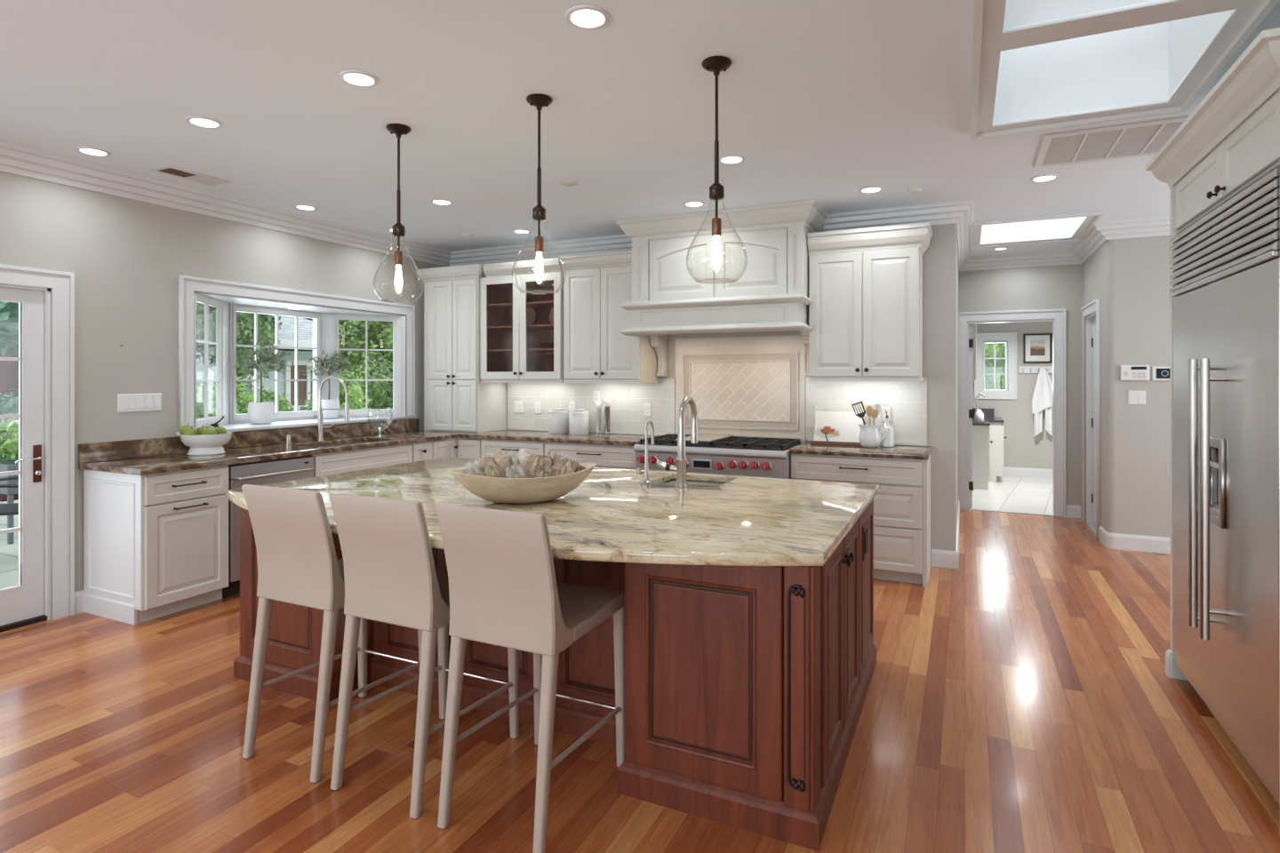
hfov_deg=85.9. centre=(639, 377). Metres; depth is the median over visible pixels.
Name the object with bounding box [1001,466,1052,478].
baseboard
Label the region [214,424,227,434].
apple
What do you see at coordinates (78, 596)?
baseboard
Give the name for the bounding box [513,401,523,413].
switch plate
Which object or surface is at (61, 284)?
trim
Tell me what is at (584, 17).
recessed light
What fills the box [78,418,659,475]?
countertop
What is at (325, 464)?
base cabinet
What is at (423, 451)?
base cabinet
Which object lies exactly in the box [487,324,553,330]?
shelf
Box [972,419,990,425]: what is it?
countertop
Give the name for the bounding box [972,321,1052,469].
wall
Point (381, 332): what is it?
tree
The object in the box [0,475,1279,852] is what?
floor
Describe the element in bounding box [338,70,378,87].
recessed light
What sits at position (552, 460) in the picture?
husk
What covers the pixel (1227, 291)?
refrigerator
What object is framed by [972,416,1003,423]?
countertop
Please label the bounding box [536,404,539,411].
receptacle
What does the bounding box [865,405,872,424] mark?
spoon
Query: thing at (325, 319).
window
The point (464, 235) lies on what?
smoke detector
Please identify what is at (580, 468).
husk
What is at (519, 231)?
recessed light
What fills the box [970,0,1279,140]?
trim
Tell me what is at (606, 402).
mill
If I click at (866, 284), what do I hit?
upper cabinet
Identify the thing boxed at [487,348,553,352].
shelf
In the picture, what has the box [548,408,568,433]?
canister
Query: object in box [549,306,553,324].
plate
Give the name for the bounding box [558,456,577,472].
husk
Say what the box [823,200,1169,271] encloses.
trim
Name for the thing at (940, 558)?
baseboard
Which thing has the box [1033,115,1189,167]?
ceiling vent
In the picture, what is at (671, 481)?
prep sink
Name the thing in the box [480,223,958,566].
wall
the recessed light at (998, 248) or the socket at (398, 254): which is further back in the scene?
the recessed light at (998, 248)
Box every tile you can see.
[675,336,805,437]
[690,361,789,420]
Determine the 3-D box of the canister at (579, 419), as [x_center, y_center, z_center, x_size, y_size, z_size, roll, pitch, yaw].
[-0.568,0.410,6.443,0.196,0.235,0.196,0,0,25]
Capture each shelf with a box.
[487,300,553,309]
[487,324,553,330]
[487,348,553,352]
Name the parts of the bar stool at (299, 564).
leg, backrest, leg, seat, leg, leg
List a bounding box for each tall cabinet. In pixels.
[416,264,506,432]
[1145,27,1279,680]
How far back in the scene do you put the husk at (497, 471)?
2.90 m
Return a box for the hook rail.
[1018,366,1052,373]
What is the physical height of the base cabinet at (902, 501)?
0.884 m
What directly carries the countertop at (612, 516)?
on the base cabinet at (747, 687)
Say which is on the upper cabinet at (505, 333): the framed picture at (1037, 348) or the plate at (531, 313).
the plate at (531, 313)
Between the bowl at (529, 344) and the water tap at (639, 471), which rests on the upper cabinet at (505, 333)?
the bowl at (529, 344)
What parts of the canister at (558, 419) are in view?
lid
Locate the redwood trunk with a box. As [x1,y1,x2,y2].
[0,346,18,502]
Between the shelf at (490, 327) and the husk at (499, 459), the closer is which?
the husk at (499, 459)
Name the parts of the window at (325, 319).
frame, crank handle, frame, sill, frame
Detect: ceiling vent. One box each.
[148,165,231,186]
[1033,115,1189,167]
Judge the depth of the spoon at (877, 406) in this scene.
5.22 m
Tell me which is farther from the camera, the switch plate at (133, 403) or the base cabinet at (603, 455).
the base cabinet at (603, 455)
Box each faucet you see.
[316,376,349,440]
[656,395,697,487]
[975,392,984,412]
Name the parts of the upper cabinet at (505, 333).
door, light rail, crown, door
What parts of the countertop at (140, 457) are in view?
air gap cap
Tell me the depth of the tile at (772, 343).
5.93 m
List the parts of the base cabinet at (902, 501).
handle, drawer, drawer, drawer, panel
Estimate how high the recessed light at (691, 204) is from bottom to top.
0.008 m
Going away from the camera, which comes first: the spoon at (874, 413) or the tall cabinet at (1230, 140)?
the tall cabinet at (1230, 140)
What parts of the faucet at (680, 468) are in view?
lever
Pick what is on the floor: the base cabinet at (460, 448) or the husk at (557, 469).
the base cabinet at (460, 448)
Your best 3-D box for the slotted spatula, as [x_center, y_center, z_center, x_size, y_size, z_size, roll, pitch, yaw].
[1.697,0.334,5.262,0.155,0.312,0.012,0,0,28]
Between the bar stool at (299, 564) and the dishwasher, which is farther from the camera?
the dishwasher
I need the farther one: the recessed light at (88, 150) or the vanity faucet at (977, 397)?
the vanity faucet at (977, 397)
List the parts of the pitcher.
handle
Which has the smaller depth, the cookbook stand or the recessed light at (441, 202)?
the recessed light at (441, 202)
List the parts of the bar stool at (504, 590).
leg, backrest, leg, leg, seat, leg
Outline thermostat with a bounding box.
[1152,366,1169,380]
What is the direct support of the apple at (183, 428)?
in the footed bowl at (205, 444)
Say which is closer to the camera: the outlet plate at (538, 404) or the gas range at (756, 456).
the gas range at (756, 456)
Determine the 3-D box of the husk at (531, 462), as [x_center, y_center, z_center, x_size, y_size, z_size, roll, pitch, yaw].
[-0.461,0.411,3.017,0.125,0.157,0.117,0,0,-33]
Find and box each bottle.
[880,410,894,447]
[974,409,983,423]
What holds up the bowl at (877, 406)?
on the spoon at (877, 406)
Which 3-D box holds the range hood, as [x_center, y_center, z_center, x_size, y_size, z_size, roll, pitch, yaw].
[0.656,-0.660,5.638,1.637,1.296,0.718,0,0,25]
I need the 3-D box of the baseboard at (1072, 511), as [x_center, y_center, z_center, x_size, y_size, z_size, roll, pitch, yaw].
[4.468,1.385,7.067,0.145,0.130,0.105,0,0,25]
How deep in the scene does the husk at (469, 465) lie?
2.99 m
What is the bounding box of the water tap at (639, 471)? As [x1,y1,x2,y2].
[636,420,654,483]
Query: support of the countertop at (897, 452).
on the base cabinet at (902, 501)
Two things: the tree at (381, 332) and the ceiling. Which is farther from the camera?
the tree at (381, 332)
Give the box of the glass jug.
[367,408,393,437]
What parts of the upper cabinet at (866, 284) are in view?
door, light rail, crown, door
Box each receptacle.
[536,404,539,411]
[594,393,598,400]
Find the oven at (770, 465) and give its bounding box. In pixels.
[636,452,791,483]
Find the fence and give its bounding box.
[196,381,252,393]
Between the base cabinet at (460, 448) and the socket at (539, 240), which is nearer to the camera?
the socket at (539, 240)
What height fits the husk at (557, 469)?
0.125 m
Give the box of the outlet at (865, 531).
[862,521,868,560]
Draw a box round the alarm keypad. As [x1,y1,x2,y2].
[1120,365,1149,380]
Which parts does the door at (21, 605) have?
lever handle, handle plate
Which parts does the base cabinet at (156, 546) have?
panel, drawer, door, handle, handle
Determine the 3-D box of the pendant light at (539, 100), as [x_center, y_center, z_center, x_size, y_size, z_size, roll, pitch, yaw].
[-0.473,-0.856,3.231,0.254,0.908,0.254,0,0,25]
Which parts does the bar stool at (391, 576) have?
leg, backrest, leg, seat, leg, leg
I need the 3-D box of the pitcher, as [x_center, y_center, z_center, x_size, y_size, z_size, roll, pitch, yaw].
[1.754,0.442,5.216,0.164,0.172,0.190,0,0,-23]
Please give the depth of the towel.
9.85 m
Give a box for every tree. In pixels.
[0,301,18,357]
[196,302,282,399]
[232,334,295,424]
[304,349,354,419]
[338,320,375,341]
[338,320,392,378]
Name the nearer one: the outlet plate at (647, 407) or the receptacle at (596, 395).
the outlet plate at (647, 407)
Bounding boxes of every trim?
[0,141,631,266]
[0,264,74,620]
[0,283,50,620]
[178,274,415,431]
[683,353,797,429]
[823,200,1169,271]
[958,308,1065,518]
[969,210,1103,248]
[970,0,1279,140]
[974,332,1016,399]
[1080,298,1100,539]
[1086,312,1095,523]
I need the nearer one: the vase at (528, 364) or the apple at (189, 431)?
the apple at (189, 431)
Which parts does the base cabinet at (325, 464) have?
rail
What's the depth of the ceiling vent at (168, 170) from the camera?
4.44 m
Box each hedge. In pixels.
[196,375,250,419]
[984,343,1005,389]
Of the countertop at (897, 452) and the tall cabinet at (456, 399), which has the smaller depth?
the countertop at (897, 452)
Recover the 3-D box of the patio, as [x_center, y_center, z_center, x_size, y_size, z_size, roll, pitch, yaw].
[-18.396,1.580,19.731,39.890,0.140,60.000,0,0,25]
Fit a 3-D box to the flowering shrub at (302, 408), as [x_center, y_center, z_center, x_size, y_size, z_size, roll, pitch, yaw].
[-5.649,0.848,12.329,1.131,1.140,1.094,0,0,25]
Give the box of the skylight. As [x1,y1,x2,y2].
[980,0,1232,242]
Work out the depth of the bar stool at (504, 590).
2.19 m
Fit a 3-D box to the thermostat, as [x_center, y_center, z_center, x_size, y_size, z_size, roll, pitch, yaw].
[4.326,-0.035,5.676,0.164,0.116,0.021,0,0,25]
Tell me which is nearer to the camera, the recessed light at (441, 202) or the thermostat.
the recessed light at (441, 202)
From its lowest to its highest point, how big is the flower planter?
1.210 m
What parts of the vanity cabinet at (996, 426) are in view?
door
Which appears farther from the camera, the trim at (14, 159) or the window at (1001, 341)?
the window at (1001, 341)
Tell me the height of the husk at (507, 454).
0.151 m
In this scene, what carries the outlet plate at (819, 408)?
attached to the wall at (908, 400)
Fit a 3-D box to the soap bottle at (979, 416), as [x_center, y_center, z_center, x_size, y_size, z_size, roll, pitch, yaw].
[4.475,0.504,9.079,0.120,0.171,0.120,0,0,25]
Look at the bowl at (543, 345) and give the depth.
6.52 m
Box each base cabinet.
[82,464,228,625]
[233,480,876,851]
[312,443,412,477]
[411,440,432,462]
[431,438,481,459]
[480,439,545,458]
[544,441,636,469]
[791,453,930,587]
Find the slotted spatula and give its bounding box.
[851,400,865,424]
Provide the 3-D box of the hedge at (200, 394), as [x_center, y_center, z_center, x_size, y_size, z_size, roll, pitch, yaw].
[-6.072,0.763,9.771,1.284,1.745,0.922,0,0,30]
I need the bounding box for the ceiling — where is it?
[0,0,1279,255]
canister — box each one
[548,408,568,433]
[568,408,590,434]
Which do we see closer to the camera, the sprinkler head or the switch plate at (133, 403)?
the switch plate at (133, 403)
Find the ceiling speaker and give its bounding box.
[560,179,577,185]
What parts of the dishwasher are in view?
handle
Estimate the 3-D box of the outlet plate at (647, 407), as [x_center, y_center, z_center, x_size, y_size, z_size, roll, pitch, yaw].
[0.071,0.300,6.305,0.073,0.118,0.008,0,0,25]
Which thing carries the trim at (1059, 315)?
attached to the wall at (1046, 287)
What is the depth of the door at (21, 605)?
4.05 m
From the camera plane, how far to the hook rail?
10.00 m
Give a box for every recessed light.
[74,146,111,156]
[185,115,223,128]
[294,204,317,210]
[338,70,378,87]
[430,199,453,205]
[512,229,530,233]
[565,4,610,29]
[683,200,704,207]
[719,154,744,164]
[858,185,883,192]
[992,247,1007,249]
[1030,174,1058,182]
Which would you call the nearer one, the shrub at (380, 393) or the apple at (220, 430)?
the apple at (220, 430)
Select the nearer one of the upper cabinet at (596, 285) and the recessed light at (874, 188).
the recessed light at (874, 188)
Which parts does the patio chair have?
seat, armrest, armrest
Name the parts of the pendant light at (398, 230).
lamp shade, stem, rod, bulb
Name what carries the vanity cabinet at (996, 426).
on the floor
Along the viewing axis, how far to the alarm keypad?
5.75 m
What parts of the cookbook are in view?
printed plate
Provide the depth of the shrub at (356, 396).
9.86 m
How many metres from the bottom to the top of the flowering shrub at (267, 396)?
1.345 m
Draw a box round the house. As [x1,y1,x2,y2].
[196,314,344,411]
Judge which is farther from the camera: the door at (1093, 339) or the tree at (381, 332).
the tree at (381, 332)
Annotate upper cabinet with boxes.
[480,257,563,383]
[560,250,659,383]
[807,222,932,381]
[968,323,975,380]
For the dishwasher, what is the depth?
4.59 m
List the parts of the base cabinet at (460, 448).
door, door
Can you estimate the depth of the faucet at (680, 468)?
3.42 m
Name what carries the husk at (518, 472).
in the wooden bowl at (514, 491)
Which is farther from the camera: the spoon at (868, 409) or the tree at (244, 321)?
the tree at (244, 321)
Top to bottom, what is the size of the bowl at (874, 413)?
0.075 m
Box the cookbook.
[813,410,863,442]
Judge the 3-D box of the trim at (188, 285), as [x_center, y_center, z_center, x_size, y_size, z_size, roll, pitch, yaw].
[-2.721,-0.171,5.800,0.030,1.086,2.248,0,0,25]
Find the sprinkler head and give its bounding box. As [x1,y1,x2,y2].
[910,188,922,192]
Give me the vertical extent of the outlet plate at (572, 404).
0.118 m
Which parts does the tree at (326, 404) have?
pot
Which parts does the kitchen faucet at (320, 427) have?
lever, support arm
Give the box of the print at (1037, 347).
[1030,339,1045,355]
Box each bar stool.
[241,484,422,783]
[329,493,519,819]
[435,504,624,852]
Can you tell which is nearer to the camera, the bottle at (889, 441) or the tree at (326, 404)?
the bottle at (889, 441)
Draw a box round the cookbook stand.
[810,432,861,446]
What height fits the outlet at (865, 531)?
0.150 m
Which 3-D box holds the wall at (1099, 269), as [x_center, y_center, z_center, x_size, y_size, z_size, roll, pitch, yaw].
[4.321,0.070,6.442,0.120,2.760,1.360,0,0,25]
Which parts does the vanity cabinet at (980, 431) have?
door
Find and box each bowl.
[179,432,231,455]
[450,463,596,503]
[527,342,533,348]
[540,343,553,348]
[865,405,872,415]
[871,408,878,418]
[873,403,880,414]
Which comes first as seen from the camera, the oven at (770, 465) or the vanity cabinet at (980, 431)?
the oven at (770, 465)
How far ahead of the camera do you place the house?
14.69 m
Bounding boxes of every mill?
[594,400,601,434]
[603,397,610,435]
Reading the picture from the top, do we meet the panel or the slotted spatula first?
the panel
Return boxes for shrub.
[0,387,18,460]
[241,383,295,412]
[298,399,312,410]
[304,369,372,410]
[351,352,392,409]
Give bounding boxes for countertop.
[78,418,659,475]
[225,457,879,566]
[789,441,932,460]
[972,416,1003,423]
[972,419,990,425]
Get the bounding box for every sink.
[316,441,369,447]
[665,480,723,486]
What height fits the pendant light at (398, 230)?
0.908 m
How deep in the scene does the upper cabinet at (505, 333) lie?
6.53 m
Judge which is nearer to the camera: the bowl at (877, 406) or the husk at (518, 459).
the husk at (518, 459)
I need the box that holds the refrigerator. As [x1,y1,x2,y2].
[1168,164,1279,805]
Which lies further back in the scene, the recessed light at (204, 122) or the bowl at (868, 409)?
the bowl at (868, 409)
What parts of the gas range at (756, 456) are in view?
knob, knob, knob, display frame, control panel, cooktop rail, knob, knob, knob, knob, knob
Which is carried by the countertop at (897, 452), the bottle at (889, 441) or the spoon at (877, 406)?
the bottle at (889, 441)
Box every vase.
[527,360,530,371]
[541,354,553,371]
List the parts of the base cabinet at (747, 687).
pier panel, panel, panel, panel, pier panel, corner post, door, knob, knob, door, door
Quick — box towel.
[1032,368,1052,436]
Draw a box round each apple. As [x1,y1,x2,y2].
[179,424,193,434]
[182,425,197,435]
[196,425,206,435]
[201,425,216,435]
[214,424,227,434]
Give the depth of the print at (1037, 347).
9.98 m
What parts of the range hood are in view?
door, frieze panel, moulding, moulding, crown, door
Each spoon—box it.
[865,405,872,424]
[871,408,878,424]
[873,403,880,423]
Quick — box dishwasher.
[222,455,314,599]
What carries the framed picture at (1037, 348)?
attached to the wall at (1021, 449)
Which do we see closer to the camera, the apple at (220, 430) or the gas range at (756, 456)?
the apple at (220, 430)
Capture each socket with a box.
[394,250,402,265]
[535,235,543,252]
[712,216,721,236]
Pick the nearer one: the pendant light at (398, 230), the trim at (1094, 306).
the pendant light at (398, 230)
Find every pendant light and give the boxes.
[372,123,423,303]
[512,93,566,294]
[686,56,747,283]
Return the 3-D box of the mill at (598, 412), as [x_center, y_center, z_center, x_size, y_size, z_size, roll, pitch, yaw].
[-0.389,0.372,6.408,0.060,0.310,0.060,0,0,25]
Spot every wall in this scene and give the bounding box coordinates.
[0,171,443,632]
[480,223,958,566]
[958,264,1082,516]
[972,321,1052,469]
[1082,239,1114,534]
[1114,235,1169,537]
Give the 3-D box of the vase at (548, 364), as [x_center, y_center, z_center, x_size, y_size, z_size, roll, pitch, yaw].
[-0.856,-0.116,6.573,0.180,0.200,0.180,0,0,25]
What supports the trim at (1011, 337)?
attached to the wall at (1021, 449)
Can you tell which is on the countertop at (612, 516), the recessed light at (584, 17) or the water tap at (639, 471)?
the water tap at (639, 471)
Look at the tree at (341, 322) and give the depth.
21.65 m
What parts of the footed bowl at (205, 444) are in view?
dish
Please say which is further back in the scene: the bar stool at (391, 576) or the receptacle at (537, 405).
the receptacle at (537, 405)
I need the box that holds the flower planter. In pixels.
[0,413,18,544]
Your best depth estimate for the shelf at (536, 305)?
6.62 m
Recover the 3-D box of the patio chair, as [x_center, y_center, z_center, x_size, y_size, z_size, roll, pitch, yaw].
[-5.179,1.030,5.626,0.582,0.961,0.526,0,0,-25]
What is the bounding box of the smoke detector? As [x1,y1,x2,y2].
[463,233,473,236]
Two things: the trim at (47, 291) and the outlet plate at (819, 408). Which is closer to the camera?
the trim at (47, 291)
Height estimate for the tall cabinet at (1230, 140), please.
2.515 m
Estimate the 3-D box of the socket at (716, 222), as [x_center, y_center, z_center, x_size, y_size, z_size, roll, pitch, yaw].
[0.318,-0.627,2.857,0.040,0.075,0.040,0,0,25]
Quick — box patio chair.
[0,476,18,515]
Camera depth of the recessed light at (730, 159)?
4.11 m
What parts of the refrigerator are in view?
freezer door, handle, handle, dispenser panel, dispenser frame, grille rail, door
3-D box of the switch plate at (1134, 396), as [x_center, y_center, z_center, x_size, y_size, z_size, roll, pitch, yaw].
[4.160,0.167,5.761,0.125,0.118,0.009,0,0,25]
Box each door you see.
[0,288,47,632]
[968,325,973,507]
[1091,317,1095,525]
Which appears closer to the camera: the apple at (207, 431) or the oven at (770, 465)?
the apple at (207, 431)
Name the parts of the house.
pane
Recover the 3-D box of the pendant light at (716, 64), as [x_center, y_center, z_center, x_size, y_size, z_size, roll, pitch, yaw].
[0.318,-0.856,2.857,0.254,0.908,0.254,0,0,25]
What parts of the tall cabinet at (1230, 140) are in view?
door, knob, crown, knob, door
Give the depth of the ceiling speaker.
4.58 m
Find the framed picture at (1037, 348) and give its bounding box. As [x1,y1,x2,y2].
[1023,333,1052,363]
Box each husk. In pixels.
[464,457,482,471]
[464,466,485,476]
[478,451,511,476]
[484,464,505,478]
[493,452,511,465]
[504,463,526,478]
[509,448,531,467]
[522,453,551,478]
[534,465,551,478]
[536,455,554,467]
[544,451,561,463]
[550,461,573,476]
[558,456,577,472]
[574,465,585,472]
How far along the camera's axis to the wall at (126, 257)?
4.56 m
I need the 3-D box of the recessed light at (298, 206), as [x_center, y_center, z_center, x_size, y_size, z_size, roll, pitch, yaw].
[-2.566,-1.306,5.281,0.164,0.008,0.164,0,0,25]
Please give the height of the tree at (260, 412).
0.744 m
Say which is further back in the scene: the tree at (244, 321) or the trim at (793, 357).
the tree at (244, 321)
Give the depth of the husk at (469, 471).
2.92 m
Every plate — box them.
[117,393,161,412]
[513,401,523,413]
[527,307,535,325]
[535,401,541,414]
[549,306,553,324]
[568,400,575,411]
[592,391,599,403]
[644,404,651,416]
[813,405,823,419]
[881,407,891,422]
[1128,390,1145,404]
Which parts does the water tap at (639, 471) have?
lever, spout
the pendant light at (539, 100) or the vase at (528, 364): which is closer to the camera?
the pendant light at (539, 100)
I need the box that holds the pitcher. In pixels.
[858,424,887,447]
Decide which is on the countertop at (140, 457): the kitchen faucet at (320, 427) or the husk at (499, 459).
the kitchen faucet at (320, 427)
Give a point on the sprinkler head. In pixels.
(916, 190)
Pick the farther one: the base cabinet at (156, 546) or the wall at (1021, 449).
the wall at (1021, 449)
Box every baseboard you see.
[74,590,83,614]
[931,499,959,569]
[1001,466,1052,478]
[1065,504,1080,519]
[1098,525,1169,553]
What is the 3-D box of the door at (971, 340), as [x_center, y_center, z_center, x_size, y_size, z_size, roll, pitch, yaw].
[3.825,0.430,7.960,0.046,2.020,0.768,0,0,25]
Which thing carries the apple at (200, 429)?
in the footed bowl at (205, 444)
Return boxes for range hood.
[616,199,827,376]
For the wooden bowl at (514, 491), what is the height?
0.148 m
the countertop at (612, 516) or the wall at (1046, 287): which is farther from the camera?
the wall at (1046, 287)
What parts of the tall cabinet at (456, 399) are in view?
door, door, crown, door, door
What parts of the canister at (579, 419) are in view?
lid knob, lid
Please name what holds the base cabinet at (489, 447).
on the floor
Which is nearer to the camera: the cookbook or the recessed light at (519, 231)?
the cookbook
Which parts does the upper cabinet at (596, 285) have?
door, crown, light rail, door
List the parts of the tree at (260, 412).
pot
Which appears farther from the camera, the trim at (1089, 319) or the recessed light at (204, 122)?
the trim at (1089, 319)
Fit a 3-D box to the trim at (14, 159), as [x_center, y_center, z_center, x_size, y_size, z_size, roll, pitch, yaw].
[-3.162,-1.241,2.127,2.365,0.138,10.350,0,0,25]
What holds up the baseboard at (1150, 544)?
attached to the wall at (1099, 269)
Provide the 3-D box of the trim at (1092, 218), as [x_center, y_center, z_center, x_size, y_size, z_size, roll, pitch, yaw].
[3.439,-1.293,6.090,0.937,0.034,1.122,0,0,25]
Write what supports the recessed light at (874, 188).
in the ceiling
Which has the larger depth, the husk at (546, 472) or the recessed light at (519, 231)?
the recessed light at (519, 231)
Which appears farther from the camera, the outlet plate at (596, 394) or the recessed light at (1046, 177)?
the outlet plate at (596, 394)
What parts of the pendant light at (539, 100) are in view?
stem, rod, lamp shade, bulb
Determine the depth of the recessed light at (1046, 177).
4.50 m
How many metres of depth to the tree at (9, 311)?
6.41 m
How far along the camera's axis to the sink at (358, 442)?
5.80 m
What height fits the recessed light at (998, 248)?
0.007 m
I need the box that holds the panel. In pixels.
[649,225,810,297]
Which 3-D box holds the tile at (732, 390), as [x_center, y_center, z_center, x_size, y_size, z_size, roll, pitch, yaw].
[0.851,0.113,5.942,0.880,0.495,0.004,0,0,25]
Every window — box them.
[176,291,415,435]
[982,340,1007,391]
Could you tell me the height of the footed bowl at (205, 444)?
0.141 m
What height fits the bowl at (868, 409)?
0.084 m
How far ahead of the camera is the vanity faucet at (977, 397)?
9.82 m
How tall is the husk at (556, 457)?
0.144 m
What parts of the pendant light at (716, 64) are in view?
stem, rod, lamp shade, bulb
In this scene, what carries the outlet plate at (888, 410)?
attached to the wall at (908, 400)
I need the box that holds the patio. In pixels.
[0,499,18,589]
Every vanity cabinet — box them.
[972,408,1006,482]
[972,419,991,490]
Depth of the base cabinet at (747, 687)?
2.33 m
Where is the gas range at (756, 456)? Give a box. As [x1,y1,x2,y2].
[633,432,805,483]
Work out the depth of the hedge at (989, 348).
12.58 m

